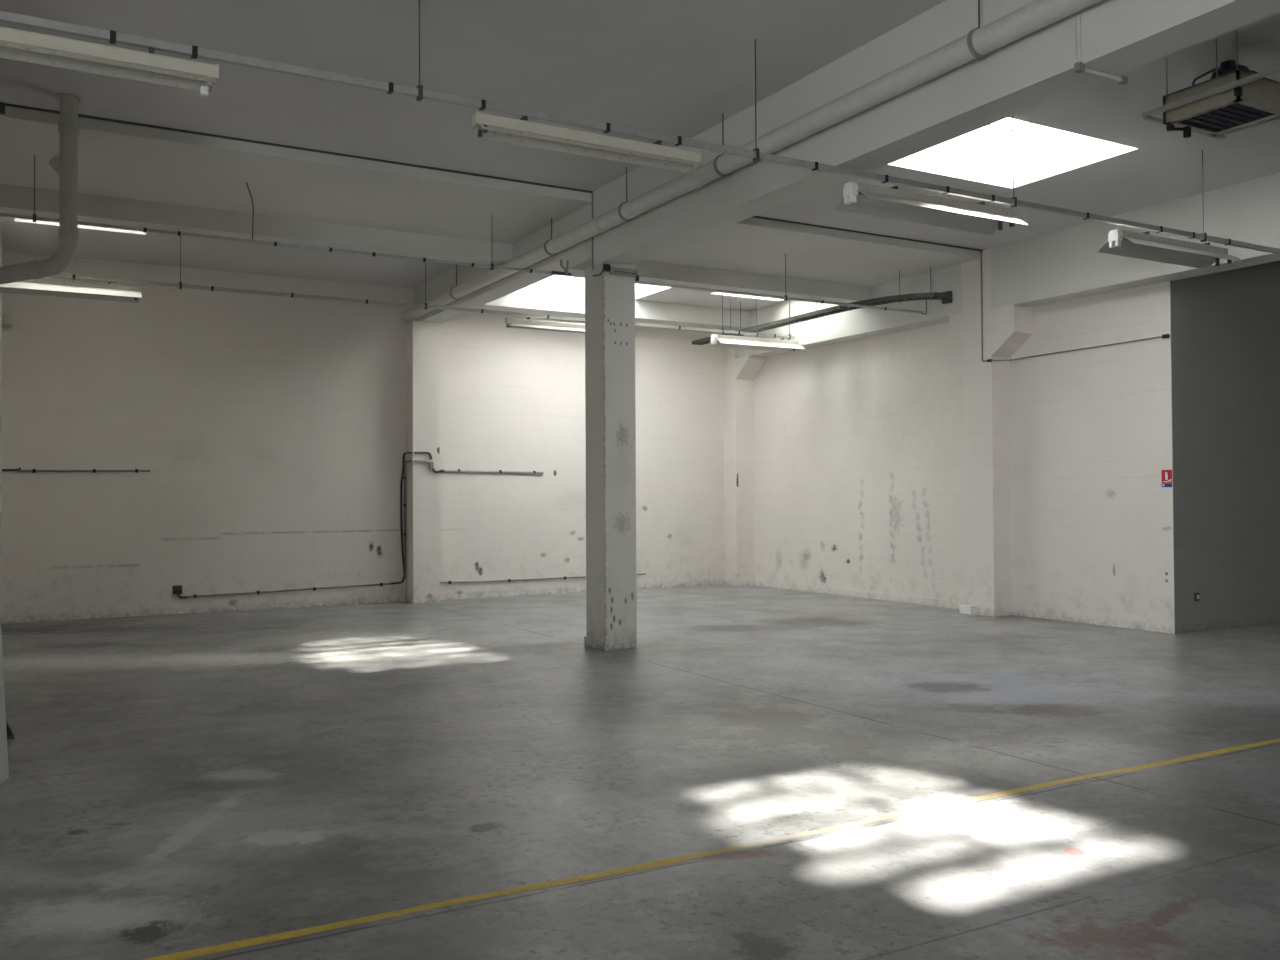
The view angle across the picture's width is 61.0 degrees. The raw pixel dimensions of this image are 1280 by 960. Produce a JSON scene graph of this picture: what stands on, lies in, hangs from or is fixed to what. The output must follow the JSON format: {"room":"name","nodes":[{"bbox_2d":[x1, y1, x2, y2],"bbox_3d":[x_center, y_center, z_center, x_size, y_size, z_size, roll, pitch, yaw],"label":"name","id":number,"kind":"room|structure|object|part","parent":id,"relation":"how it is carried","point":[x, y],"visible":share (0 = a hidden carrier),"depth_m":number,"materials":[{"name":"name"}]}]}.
{"room":"empty warehouse","nodes":[
{"label":"empty warehouse","id":0,"kind":"room"},
{"bbox_2d":[0,230,1,616],"bbox_3d":[-6.191,-0.639,10.159,0.250,4.860,9.039,0,-1,-30],"label":"wall","id":1,"kind":"structure","parent":0,"point":[0,230],"depth_m":13.66,"materials":[{"name":"paint"}]},
{"bbox_2d":[0,102,4,114],"bbox_3d":[-4.918,-2.875,8.302,0.120,0.220,0.200,0,-1,-30],"label":"wall bracket","id":2,"kind":"object","parent":1,"relation":"attached to","point":[2,104],"visible":1,"depth_m":8.30,"materials":[{"name":"black plastic"}]},
{"bbox_2d":[2,314,11,325],"bbox_3d":[-8.225,-2.082,14.115,0.108,0.130,0.160,0,-1,-30],"label":"box","id":3,"kind":"object","parent":1,"relation":"attached to","point":[6,318],"visible":0.97,"depth_m":14.05,"materials":[{"name":"white plastic"}]},
{"bbox_2d":[0,93,80,283],"bbox_3d":[-4.833,-2.308,8.666,0.666,1.584,0.185,0,-1,-30],"label":"downpipe","id":4,"kind":"object","parent":1,"relation":"attached to","point":[65,164],"visible":1,"depth_m":8.72,"materials":[{"name":"grey metal"}]},
{"bbox_2d":[1,251,724,622],"bbox_3d":[-0.916,-0.540,18.492,17.750,4.860,0.250,0,-1,-30],"label":"wall","id":5,"kind":"structure","parent":0,"point":[269,431],"depth_m":15.98,"materials":[{"name":"paint"}]},
{"bbox_2d":[2,468,20,470],"bbox_3d":[-8.170,-0.135,14.212,0.290,0.058,0.024,0,-1,-30],"label":"cable","id":6,"kind":"object","parent":5,"relation":"attached to","point":[19,468],"visible":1,"depth_m":14.18,"materials":[{"name":"black plastic"}]},
{"bbox_2d":[17,469,149,472],"bbox_3d":[-7.459,-0.122,14.611,1.600,0.058,0.033,0,-1,-30],"label":"conduit","id":7,"kind":"object","parent":5,"relation":"attached to","point":[32,470],"visible":1,"depth_m":14.60,"materials":[{"name":"black plastic"}]},
{"bbox_2d":[173,585,186,597],"bbox_3d":[-6.412,1.562,15.150,0.182,0.185,0.072,0,-1,-30],"label":"wall socket","id":8,"kind":"object","parent":5,"relation":"attached to","point":[177,589],"visible":1,"depth_m":15.12,"materials":[{"name":"black plastic"}]},
{"bbox_2d":[187,583,389,597],"bbox_3d":[-5.083,1.611,15.926,2.920,0.095,0.033,0,-1,-30],"label":"conduit","id":9,"kind":"object","parent":5,"relation":"attached to","point":[380,584],"visible":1,"depth_m":15.87,"materials":[{"name":"black plastic"}]},
{"bbox_2d":[390,451,411,584],"bbox_3d":[-3.637,0.585,16.553,0.251,2.029,0.392,0,-1,-30],"label":"cable bundle","id":10,"kind":"object","parent":5,"relation":"attached to","point":[404,453],"visible":1,"depth_m":16.73,"materials":[{"name":"black plastic"}]},
{"bbox_2d":[441,469,543,473],"bbox_3d":[-2.334,-0.138,17.319,1.893,0.075,0.394,0,-1,-30],"label":"conduit","id":11,"kind":"object","parent":5,"relation":"attached to","point":[458,470],"visible":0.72,"depth_m":17.49,"materials":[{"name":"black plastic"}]},
{"bbox_2d":[440,573,645,583],"bbox_3d":[-1.532,1.604,17.941,3.753,0.100,0.033,0,-1,-30],"label":"conduit","id":12,"kind":"object","parent":5,"relation":"attached to","point":[564,577],"visible":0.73,"depth_m":17.67,"materials":[{"name":"black plastic"}]},
{"bbox_2d":[405,321,439,603],"bbox_3d":[-3.352,-0.273,16.754,0.420,4.300,0.360,0,-1,-30],"label":"wall pillar","id":13,"kind":"structure","parent":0,"point":[421,337],"depth_m":16.60,"materials":[{"name":"paint"}]},
{"bbox_2d":[414,452,443,472],"bbox_3d":[-3.220,-0.267,16.596,0.474,0.327,0.038,0,-1,-30],"label":"cables","id":14,"kind":"object","parent":13,"relation":"attached to","point":[431,464],"visible":1,"depth_m":16.59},
{"bbox_2d":[0,585,1279,959],"bbox_3d":[2.368,1.787,6.456,23.900,0.200,24.350,0,-1,-30],"label":"floor","id":15,"kind":"structure","parent":0,"point":[175,783],"depth_m":6.03,"materials":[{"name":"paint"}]},
{"bbox_2d":[0,617,8,783],"bbox_3d":[-3.621,0.685,5.810,0.142,2.050,0.932,0,-1,-11],"label":"panel","id":16,"kind":"object","parent":15,"relation":"on","point":[4,770],"visible":1,"depth_m":6.22,"materials":[{"name":"paint"}]},
{"bbox_2d":[6,720,13,738],"bbox_3d":[-4.307,1.637,7.300,0.180,0.200,0.120,0,-1,-30],"label":"door stop","id":17,"kind":"object","parent":15,"relation":"on","point":[10,735],"visible":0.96,"depth_m":7.29,"materials":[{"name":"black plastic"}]},
{"bbox_2d":[584,261,636,650],"bbox_3d":[-0.324,-0.254,11.636,0.393,4.070,0.490,0,-1,-30],"label":"concrete column","id":18,"kind":"structure","parent":15,"relation":"on","point":[610,395],"depth_m":11.46,"materials":[{"name":"paint"}]},
{"bbox_2d":[593,264,638,280],"bbox_3d":[-0.258,-2.181,11.536,0.421,0.140,0.272,0,-1,-30],"label":"clamp","id":19,"kind":"object","parent":18,"relation":"attached to","point":[606,267],"visible":1,"depth_m":11.43,"materials":[{"name":"metal"}]},
{"bbox_2d":[142,738,1279,959],"bbox_3d":[2.912,1.681,6.358,12.550,0.001,0.093,0,-1,-30],"label":"floor line","id":20,"kind":"object","parent":15,"relation":"on","point":[259,940],"depth_m":4.67,"materials":[{"name":"yellow paint"}]},
{"bbox_2d":[959,605,976,614],"bbox_3d":[4.408,1.745,14.622,0.095,0.112,0.230,0,-1,-30],"label":"box","id":21,"kind":"object","parent":15,"relation":"on","point":[964,609],"visible":1,"depth_m":14.57,"materials":[{"name":"white plastic"}]},
{"bbox_2d":[0,0,1279,310],"bbox_3d":[2.341,-3.233,6.533,23.900,0.120,24.350,0,-1,-30],"label":"ceiling","id":22,"kind":"structure","parent":0,"point":[668,67],"depth_m":8.75,"materials":[{"name":"paint"}]},
{"bbox_2d":[246,182,253,238],"bbox_3d":[-3.904,-2.738,10.819,0.121,0.672,0.013,0,-1,-40],"label":"loose wire","id":23,"kind":"object","parent":22,"relation":"hanging from","point":[246,182],"visible":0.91,"depth_m":10.84,"materials":[{"name":"metal"}]},
{"bbox_2d":[0,184,511,265],"bbox_3d":[-4.070,-2.878,12.290,5.530,0.340,0.300,0,-1,-30],"label":"ceiling beam","id":24,"kind":"structure","parent":22,"relation":"attached to","point":[19,200],"depth_m":12.01,"materials":[{"name":"paint"}]},
{"bbox_2d":[0,106,591,243],"bbox_3d":[-3.454,-3.014,11.205,5.530,0.110,2.200,0,-1,-30],"label":"ceiling panel","id":25,"kind":"object","parent":22,"relation":"attached to","point":[118,160],"visible":1,"depth_m":10.84,"materials":[{"name":"paint"}]},
{"bbox_2d":[5,103,591,192],"bbox_3d":[-2.907,-3.078,10.240,5.530,0.016,0.020,0,-1,-30],"label":"conduit","id":26,"kind":"object","parent":22,"relation":"attached to","point":[6,104],"visible":1,"depth_m":10.04,"materials":[{"name":"metal"}]},
{"bbox_2d":[47,236,794,339],"bbox_3d":[-2.340,-2.655,14.934,11.150,0.723,0.052,0,-1,-30],"label":"rail","id":27,"kind":"object","parent":22,"relation":"hanging from","point":[180,285],"visible":0.94,"depth_m":14.31,"materials":[{"name":"metal"}]},
{"bbox_2d":[0,278,141,302],"bbox_3d":[-6.657,-2.224,12.478,1.680,0.185,0.384,0,-1,-30],"label":"light","id":28,"kind":"object","parent":27,"relation":"hanging from","point":[41,287],"visible":0.79,"depth_m":12.54,"materials":[{"name":"plastic"}]},
{"bbox_3d":[-5.546,-2.685,13.117,0.008,0.684,0.009,0,-1,-30],"label":"hanger rod","id":29,"kind":"part","parent":27,"relation":"part of","materials":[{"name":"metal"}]},
{"bbox_3d":[-2.884,-2.677,14.626,0.008,0.684,0.009,0,-1,-30],"label":"hanger rod","id":30,"kind":"part","parent":27,"relation":"part of","materials":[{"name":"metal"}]},
{"bbox_2d":[505,317,584,332],"bbox_3d":[-1.138,-2.216,15.609,1.696,0.155,0.170,0,-1,-30],"label":"batten","id":31,"kind":"object","parent":27,"relation":"hanging from","point":[527,323],"visible":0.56,"depth_m":15.46,"materials":[{"name":"white metal"}]},
{"bbox_3d":[1.291,-2.663,16.994,0.008,0.684,0.009,0,-1,-30],"label":"hanger rod","id":32,"kind":"part","parent":27,"relation":"part of","materials":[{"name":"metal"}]},
{"bbox_3d":[1.856,-2.662,17.315,0.008,0.684,0.009,0,-1,-30],"label":"hanger rod","id":33,"kind":"part","parent":27,"relation":"part of","materials":[{"name":"metal"}]},
{"bbox_2d":[708,334,805,351],"bbox_3d":[1.855,-2.196,17.306,1.670,0.185,0.384,0,-1,-30],"label":"light","id":34,"kind":"object","parent":27,"relation":"hanging from","point":[717,340],"visible":1,"depth_m":17.27,"materials":[{"name":"metal"}]},
{"bbox_2d":[0,155,923,313],"bbox_3d":[-0.915,-2.701,12.524,11.250,0.723,0.042,0,-1,-30],"label":"rail","id":35,"kind":"object","parent":22,"relation":"hanging from","point":[34,218],"visible":0.98,"depth_m":11.58,"materials":[{"name":"metal"}]},
{"bbox_3d":[-5.521,-2.731,9.912,0.008,0.691,0.009,0,-1,-30],"label":"hanger rod","id":36,"kind":"part","parent":35,"relation":"part of","materials":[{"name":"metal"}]},
{"bbox_3d":[-1.651,-2.719,12.107,0.008,0.691,0.009,0,-1,-30],"label":"hanger rod","id":37,"kind":"part","parent":35,"relation":"part of","materials":[{"name":"metal"}]},
{"bbox_3d":[1.890,-2.708,14.115,0.008,0.691,0.009,0,-1,-30],"label":"hanger rod","id":38,"kind":"part","parent":35,"relation":"part of","materials":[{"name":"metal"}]},
{"bbox_2d":[414,203,591,323],"bbox_3d":[-1.871,-2.749,14.340,0.320,0.560,6.100,0,-1,-30],"label":"ceiling beam","id":39,"kind":"structure","parent":22,"relation":"attached to","point":[579,253],"depth_m":13.68,"materials":[{"name":"paint"}]},
{"bbox_2d":[551,260,570,275],"bbox_3d":[-0.879,-2.422,12.427,0.240,0.164,0.128,0,-1,-30],"label":"bracket","id":40,"kind":"object","parent":39,"relation":"attached to","point":[566,272],"visible":1,"depth_m":12.40,"materials":[{"name":"metal"}]},
{"bbox_3d":[-0.831,-2.429,12.394,0.033,0.152,0.024,0,-1,-30],"label":"fork arm","id":41,"kind":"part","parent":40,"relation":"part of"},
{"bbox_2d":[537,275,653,291],"bbox_3d":[-0.480,-3.403,16.504,2.290,0.560,2.330,0,-1,-30],"label":"skylight","id":42,"kind":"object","parent":22,"relation":"attached to","point":[555,279],"depth_m":17.38,"materials":[{"name":"white glass"}]},
{"bbox_2d":[471,289,749,332],"bbox_3d":[-0.503,-2.827,18.182,5.850,0.300,0.770,0,-1,-30],"label":"ceiling beam","id":43,"kind":"structure","parent":22,"relation":"attached to","point":[522,300],"depth_m":18.10,"materials":[{"name":"paint"}]},
{"bbox_2d":[0,0,1279,253],"bbox_3d":[0.515,-2.710,7.569,13.850,0.873,0.050,0,-1,-30],"label":"rail","id":44,"kind":"object","parent":22,"relation":"hanging from","point":[111,36],"visible":0.99,"depth_m":6.92,"materials":[{"name":"metal"}]},
{"bbox_2d":[0,26,218,96],"bbox_3d":[-3.039,-2.196,5.543,1.676,0.195,0.170,0,-1,-30],"label":"batten","id":45,"kind":"object","parent":44,"relation":"hanging from","point":[15,44],"visible":1,"depth_m":5.68,"materials":[{"name":"white metal"}]},
{"bbox_3d":[-1.325,-2.736,6.526,0.008,0.834,0.009,0,-1,-30],"label":"hanger rod","id":46,"kind":"part","parent":44,"relation":"part of","materials":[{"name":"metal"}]},
{"bbox_2d":[472,111,701,172],"bbox_3d":[-0.308,-2.207,7.093,1.636,0.155,0.170,0,-1,-30],"label":"batten","id":47,"kind":"object","parent":44,"relation":"hanging from","point":[521,131],"visible":1,"depth_m":7.05,"materials":[{"name":"white metal"}]},
{"bbox_3d":[0.824,-2.729,7.745,0.008,0.834,0.009,0,-1,-30],"label":"hanger rod","id":48,"kind":"part","parent":44,"relation":"part of","materials":[{"name":"metal"}]},
{"bbox_2d":[834,182,1027,234],"bbox_3d":[2.310,-2.163,8.577,1.730,0.185,0.384,0,-1,-30],"label":"light","id":49,"kind":"object","parent":44,"relation":"hanging from","point":[859,198],"visible":1,"depth_m":8.57,"materials":[{"name":"metal"}]},
{"bbox_3d":[3.103,-2.721,9.037,0.008,0.834,0.009,0,-1,-30],"label":"hanger rod","id":50,"kind":"part","parent":44,"relation":"part of","materials":[{"name":"metal"}]},
{"bbox_2d":[1097,229,1244,269],"bbox_3d":[4.924,-2.155,10.060,1.660,0.185,0.384,0,-1,-30],"label":"light","id":51,"kind":"object","parent":44,"relation":"hanging from","point":[1145,246],"visible":1,"depth_m":10.06,"materials":[{"name":"metal"}]},
{"bbox_3d":[5.338,-2.714,10.305,0.008,0.834,0.009,0,-1,-30],"label":"hanger rod","id":52,"kind":"part","parent":44,"relation":"part of","materials":[{"name":"metal"}]},
{"bbox_2d":[562,259,869,302],"bbox_3d":[1.157,-2.861,15.255,5.850,0.340,0.300,0,-1,-30],"label":"ceiling beam","id":53,"kind":"structure","parent":22,"relation":"attached to","point":[648,271],"depth_m":15.27,"materials":[{"name":"paint"}]},
{"bbox_2d":[402,0,1101,321],"bbox_3d":[2.211,-2.902,6.597,0.184,0.537,23.600,0,-1,-30],"label":"ceiling pipe","id":54,"kind":"object","parent":22,"relation":"hanging from","point":[979,42],"visible":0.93,"depth_m":8.06,"materials":[{"name":"metal"}]},
{"bbox_3d":[-0.133,-2.912,10.730,0.010,0.365,0.012,0,-1,-30],"label":"clamp rod","id":55,"kind":"part","parent":54,"relation":"part of","materials":[{"name":"metal"}]},
{"bbox_3d":[0.706,-2.939,9.251,0.010,0.365,0.012,0,-1,-30],"label":"clamp rod","id":56,"kind":"part","parent":54,"relation":"part of","materials":[{"name":"metal"}]},
{"bbox_3d":[2.112,-2.985,6.773,0.010,0.365,0.012,0,-1,-30],"label":"clamp rod","id":57,"kind":"part","parent":54,"relation":"part of","materials":[{"name":"metal"}]},
{"bbox_2d":[643,217,980,286],"bbox_3d":[1.621,-2.997,14.083,5.500,0.110,2.200,0,-1,-30],"label":"ceiling panel","id":58,"kind":"object","parent":22,"relation":"attached to","point":[752,245],"visible":0.64,"depth_m":14.20,"materials":[{"name":"paint"}]},
{"bbox_2d":[692,266,952,344],"bbox_3d":[2.410,-2.704,16.855,0.746,0.620,5.377,0,-1,-38],"label":"cable tray","id":59,"kind":"object","parent":22,"relation":"hanging from","point":[946,297],"visible":0.83,"depth_m":15.78,"materials":[{"name":"metal"}]},
{"bbox_3d":[1.505,-2.696,18.036,0.008,0.590,0.009,0,-1,-30],"label":"hanger rod","id":60,"kind":"part","parent":59,"relation":"part of","materials":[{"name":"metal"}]},
{"bbox_3d":[2.349,-2.474,16.792,0.620,0.100,5.362,0,-1,-39],"label":"rail","id":61,"kind":"part","parent":59,"relation":"part of","materials":[{"name":"metal"}]},
{"bbox_3d":[2.447,-2.472,16.968,0.541,0.100,5.157,0,-1,-38],"label":"rail","id":62,"kind":"part","parent":59,"relation":"part of","materials":[{"name":"metal"}]},
{"bbox_3d":[4.003,-2.757,14.970,0.008,0.590,0.009,0,-1,-30],"label":"hanger rod","id":63,"kind":"part","parent":59,"relation":"part of","materials":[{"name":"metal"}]},
{"bbox_2d":[753,216,982,250],"bbox_3d":[2.168,-3.062,13.119,5.500,0.016,0.020,0,-1,-30],"label":"conduit","id":64,"kind":"object","parent":22,"relation":"attached to","point":[753,216],"visible":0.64,"depth_m":13.46,"materials":[{"name":"metal"}]},
{"bbox_2d":[593,0,1279,264],"bbox_3d":[4.025,-2.827,3.946,0.320,0.790,17.800,0,-1,-30],"label":"ceiling beam","id":65,"kind":"structure","parent":22,"relation":"attached to","point":[1035,69],"depth_m":7.49,"materials":[{"name":"paint"}]},
{"bbox_2d":[592,191,593,269],"bbox_3d":[-0.506,-2.659,11.589,0.017,0.840,0.017,0,-1,-7],"label":"conduit","id":66,"kind":"object","parent":65,"relation":"attached to","point":[592,191],"visible":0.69,"depth_m":11.58,"materials":[{"name":"grey metal"}]},
{"bbox_2d":[1074,10,1127,84],"bbox_3d":[2.693,-2.532,6.346,0.428,0.370,0.040,0,-1,-30],"label":"conduit","id":67,"kind":"object","parent":65,"relation":"attached to","point":[1079,67],"visible":0.96,"depth_m":6.25,"materials":[{"name":"grey metal"}]},
{"bbox_2d":[908,118,1115,176],"bbox_3d":[3.465,-3.519,10.430,2.160,0.560,1.670,0,-1,-30],"label":"skylight","id":68,"kind":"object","parent":22,"relation":"attached to","point":[989,148],"depth_m":11.30,"materials":[{"name":"white glass"}]},
{"bbox_3d":[3.463,-3.799,10.435,2.160,0.001,1.670,0,-1,-30],"label":"pane","id":69,"kind":"part","parent":68,"relation":"part of","materials":[{"name":"white glass"}]},
{"bbox_3d":[3.464,-3.764,10.434,2.160,0.050,1.670,0,-1,-30],"label":"frame","id":70,"kind":"part","parent":68,"relation":"part of","materials":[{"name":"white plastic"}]},
{"bbox_2d":[1142,30,1279,139],"bbox_3d":[4.457,-2.866,7.745,0.960,0.600,1.280,0,-1,-30],"label":"heater","id":71,"kind":"object","parent":22,"relation":"hanging from","point":[1234,99],"visible":1,"depth_m":7.89,"materials":[{"name":"metal"}]},
{"bbox_3d":[3.936,-3.007,8.118,0.009,0.300,0.010,0,-1,-30],"label":"hanger rod","id":72,"kind":"part","parent":71,"relation":"part of","materials":[{"name":"grey metal"}]},
{"bbox_3d":[4.128,-3.013,7.779,0.009,0.300,0.010,0,-1,-30],"label":"hanger rod","id":73,"kind":"part","parent":71,"relation":"part of","materials":[{"name":"grey metal"}]},
{"bbox_3d":[4.314,-2.768,8.018,0.600,0.214,0.580,0,-1,-30],"label":"casing","id":74,"kind":"part","parent":71,"relation":"part of","materials":[{"name":"metal"}]},
{"bbox_2d":[1178,103,1273,131],"bbox_3d":[4.314,-2.685,8.016,0.560,0.032,0.540,0,-1,-30],"label":"grille","id":75,"kind":"object","parent":71,"relation":"attached to","point":[1201,117],"depth_m":7.99,"materials":[{"name":"black plastic"}]},
{"bbox_3d":[4.327,-2.976,7.995,0.250,0.190,0.250,0,-1,-30],"label":"fan motor","id":76,"kind":"part","parent":71,"relation":"part of","materials":[{"name":"black metal"}]},
{"bbox_3d":[4.202,-3.016,7.648,0.009,0.300,0.010,0,-1,-30],"label":"hanger rod","id":77,"kind":"part","parent":71,"relation":"part of","materials":[{"name":"grey metal"}]},
{"bbox_2d":[723,347,765,585],"bbox_3d":[1.888,-0.390,19.487,0.390,4.560,0.780,0,-1,-30],"label":"wall pillar","id":78,"kind":"structure","parent":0,"point":[739,373],"depth_m":19.50,"materials":[{"name":"paint"}]},
{"bbox_2d":[736,576,755,585],"bbox_3d":[1.898,1.805,19.446,0.400,0.170,0.030,0,-1,-30],"label":"baseboard","id":79,"kind":"structure","parent":78,"relation":"attached to","point":[740,580],"depth_m":19.42,"materials":[{"name":"paint"}]},
{"bbox_2d":[738,264,961,356],"bbox_3d":[3.215,-2.618,17.200,0.350,0.790,5.340,0,-1,-30],"label":"header beam","id":80,"kind":"structure","parent":0,"point":[860,323],"depth_m":16.39,"materials":[{"name":"paint"}]},
{"bbox_2d":[753,281,1174,633],"bbox_3d":[4.089,-0.602,16.255,0.250,4.860,8.580,0,-1,-30],"label":"wall","id":81,"kind":"structure","parent":0,"point":[859,451],"depth_m":15.22,"materials":[{"name":"paint"}]},
{"bbox_2d":[755,579,964,608],"bbox_3d":[3.383,1.792,17.213,0.020,0.110,5.340,0,-1,-30],"label":"baseboard","id":82,"kind":"structure","parent":81,"relation":"attached to","point":[785,585],"depth_m":16.98,"materials":[{"name":"paint"}]},
{"bbox_2d":[1161,470,1171,486],"bbox_3d":[6.062,-0.018,12.509,0.010,0.200,0.128,0,-1,-30],"label":"sign","id":83,"kind":"object","parent":81,"relation":"attached to","point":[1166,474],"visible":1,"depth_m":12.50,"materials":[{"name":"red plastic"}]},
{"bbox_3d":[6.064,0.060,12.509,0.008,0.045,0.128,0,-1,-30],"label":"blue panel","id":84,"kind":"part","parent":83,"relation":"part of","materials":[{"name":"blue plastic"}]},
{"bbox_2d":[949,248,1032,616],"bbox_3d":[4.704,-0.631,14.564,0.350,4.860,1.130,0,-1,-30],"label":"wall pillar","id":85,"kind":"structure","parent":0,"point":[986,385],"depth_m":14.44,"materials":[{"name":"paint"}]},
{"bbox_2d":[980,251,1169,361],"bbox_3d":[5.304,-2.329,13.481,0.384,1.505,2.481,0,-1,-30],"label":"conduit","id":86,"kind":"object","parent":85,"relation":"attached to","point":[1164,336],"visible":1,"depth_m":14.25,"materials":[{"name":"black plastic"}]},
{"bbox_2d":[991,173,1279,308],"bbox_3d":[9.159,-2.802,6.771,0.400,0.810,17.650,0,-1,-30],"label":"header beam","id":87,"kind":"structure","parent":0,"point":[1065,264],"depth_m":12.55,"materials":[{"name":"paint"}]},
{"bbox_2d":[1170,261,1279,633],"bbox_3d":[8.451,-0.662,13.938,5.549,4.860,0.256,0,-1,-30],"label":"sliding door","id":88,"kind":"structure","parent":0,"point":[1232,317],"depth_m":12.98,"materials":[{"name":"paint"}]},
{"bbox_2d":[1194,593,1198,600],"bbox_3d":[6.472,1.359,12.620,0.070,0.100,0.039,0,-1,-30],"label":"wall fitting","id":89,"kind":"object","parent":88,"relation":"attached to","point":[1196,595],"visible":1,"depth_m":12.61,"materials":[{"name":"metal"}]}
]}

